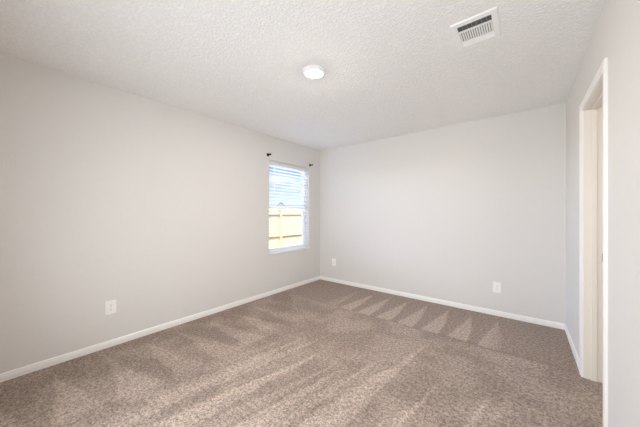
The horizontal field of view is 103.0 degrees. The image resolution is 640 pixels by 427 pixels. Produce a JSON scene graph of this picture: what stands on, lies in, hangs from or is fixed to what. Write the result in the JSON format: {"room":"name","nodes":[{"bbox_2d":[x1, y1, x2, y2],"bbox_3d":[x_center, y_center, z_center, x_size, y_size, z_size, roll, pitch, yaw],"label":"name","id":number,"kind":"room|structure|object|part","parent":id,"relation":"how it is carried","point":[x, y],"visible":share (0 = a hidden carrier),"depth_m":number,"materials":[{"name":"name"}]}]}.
{"room":"empty bedroom","nodes":[
{"label":"empty bedroom","id":0,"kind":"room"},
{"bbox_2d":[0,53,319,373],"bbox_3d":[-1.403,0.030,3.224,0.150,2.440,4.300,0,0,39],"label":"wall","id":1,"kind":"structure","parent":0,"point":[159,210],"depth_m":2.45,"materials":[{"name":"paint"}]},
{"bbox_2d":[105,300,115,314],"bbox_3d":[-1.965,0.882,2.393,0.011,0.127,0.084,0,0,39],"label":"electrical outlet","id":2,"kind":"object","parent":1,"relation":"attached to","point":[110,306],"visible":1,"depth_m":2.39,"materials":[{"name":"white plastic"}]},
{"bbox_2d":[0,276,319,381],"bbox_3d":[-1.339,1.220,3.174,0.012,0.061,4.300,0,0,39],"label":"baseboard","id":3,"kind":"structure","parent":1,"relation":"attached to","point":[8,375],"depth_m":2.48,"materials":[{"name":"white paint"}]},
{"bbox_2d":[269,164,304,252],"bbox_3d":[-0.581,-0.095,4.319,0.060,1.448,0.923,0,0,39],"label":"window","id":4,"kind":"structure","parent":1,"relation":"in","point":[303,206],"depth_m":4.61,"materials":[{"name":"white plastic"}]},
{"bbox_3d":[-0.588,-0.433,4.325,0.022,0.699,0.851,0,0,39],"label":"sash","id":5,"kind":"part","parent":4,"relation":"part of","materials":[{"name":"clear glass"}]},
{"bbox_3d":[-0.569,0.234,4.310,0.022,0.717,0.851,0,0,39],"label":"sash","id":6,"kind":"part","parent":4,"relation":"part of","materials":[{"name":"clear glass"}]},
{"bbox_2d":[269,160,307,249],"bbox_3d":[-0.515,-0.126,4.266,0.070,1.386,0.907,0,0,39],"label":"window blind","id":7,"kind":"object","parent":4,"relation":"attached to","point":[274,163],"visible":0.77,"depth_m":4.23,"materials":[{"name":"white plastic"}]},
{"bbox_3d":[-0.520,0.557,4.270,0.050,0.020,0.899,0,0,39],"label":"rail","id":8,"kind":"part","parent":7,"relation":"part of","materials":[{"name":"white plastic"}]},
{"bbox_2d":[269,247,308,254],"bbox_3d":[-0.518,0.622,4.269,0.100,0.016,0.923,0,0,39],"label":"trim","id":9,"kind":"structure","parent":1,"relation":"attached to","point":[283,251],"depth_m":4.23,"materials":[{"name":"white paint"}]},
{"bbox_2d":[0,279,602,426],"bbox_3d":[0.490,1.310,1.708,5.000,0.120,4.600,0,0,39],"label":"floor","id":10,"kind":"structure","parent":0,"point":[318,353],"depth_m":1.97,"materials":[{"name":"carpet"}]},
{"bbox_2d":[0,0,604,150],"bbox_3d":[0.490,-1.265,1.708,5.000,0.150,4.600,0,0,39],"label":"ceiling","id":11,"kind":"structure","parent":0,"point":[393,68],"depth_m":1.92,"materials":[{"name":"white paint"}]},
{"bbox_2d":[302,65,325,78],"bbox_3d":[-0.050,-1.176,2.142,0.200,0.028,0.200,0,0,39],"label":"recessed light","id":12,"kind":"object","parent":11,"relation":"in","point":[312,71],"visible":1,"depth_m":2.11,"materials":[{"name":"white plastic"}]},
{"bbox_2d":[450,6,500,50],"bbox_3d":[1.016,-1.183,1.658,0.250,0.014,0.305,0,0,39],"label":"ceiling vent","id":13,"kind":"object","parent":11,"relation":"in","point":[482,27],"visible":1,"depth_m":1.64,"materials":[{"name":"white metal"}]},
{"bbox_2d":[320,103,565,323],"bbox_3d":[1.881,0.030,3.445,5.000,2.440,0.150,0,0,39],"label":"wall","id":14,"kind":"structure","parent":0,"point":[448,213],"depth_m":3.37,"materials":[{"name":"paint"}]},
{"bbox_2d":[320,276,564,329],"bbox_3d":[1.319,1.220,3.792,3.364,0.061,0.012,0,0,39],"label":"baseboard","id":15,"kind":"structure","parent":14,"relation":"attached to","point":[428,299],"depth_m":3.37,"materials":[{"name":"white paint"}]},
{"bbox_2d":[493,282,500,292],"bbox_3d":[2.164,0.905,3.115,0.084,0.127,0.011,0,0,39],"label":"electrical outlet","id":16,"kind":"object","parent":14,"relation":"attached to","point":[496,285],"visible":1,"depth_m":3.11,"materials":[{"name":"white plastic"}]},
{"bbox_2d":[566,0,639,426],"bbox_3d":[1.344,0.030,1.025,0.110,2.440,4.300,0,0,39],"label":"wall","id":17,"kind":"structure","parent":0,"point":[615,36],"depth_m":1.23,"materials":[{"name":"paint"}]},
{"bbox_2d":[565,324,578,369],"bbox_3d":[1.296,1.220,1.063,0.012,0.061,4.300,0,0,39],"label":"baseboard","id":18,"kind":"structure","parent":17,"relation":"attached to","point":[572,346],"depth_m":2.31,"materials":[{"name":"white paint"}]},
{"bbox_2d":[579,57,607,426],"bbox_3d":[1.840,0.204,1.645,0.139,2.092,0.787,0,0,39],"label":"door frame","id":19,"kind":"structure","parent":17,"relation":"in","point":[593,109],"depth_m":1.89,"materials":[{"name":"white paint"}]},
{"label":"outside","id":20,"kind":"structure","parent":0,"visible":0},
{"bbox_3d":[-23.784,1.650,75.145,155.000,0.100,200.000,0,0,39],"label":"ground","id":21,"kind":"structure","parent":20,"visible":0},
{"bbox_2d":[269,208,301,248],"bbox_3d":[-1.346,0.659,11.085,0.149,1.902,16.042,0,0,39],"label":"wooden fence","id":22,"kind":"object","parent":21,"relation":"on","point":[298,221],"visible":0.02,"depth_m":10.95,"materials":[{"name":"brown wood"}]},
{"bbox_3d":[-1.636,0.705,10.675,0.088,1.810,0.080,0,0,39],"label":"post","id":23,"kind":"part","parent":22,"relation":"part of","materials":[{"name":"brown wood"}]},
{"bbox_3d":[-1.385,0.990,11.089,0.039,0.056,16.000,0,0,39],"label":"rail","id":24,"kind":"part","parent":22,"relation":"part of","materials":[{"name":"brown wood"}]}
]}

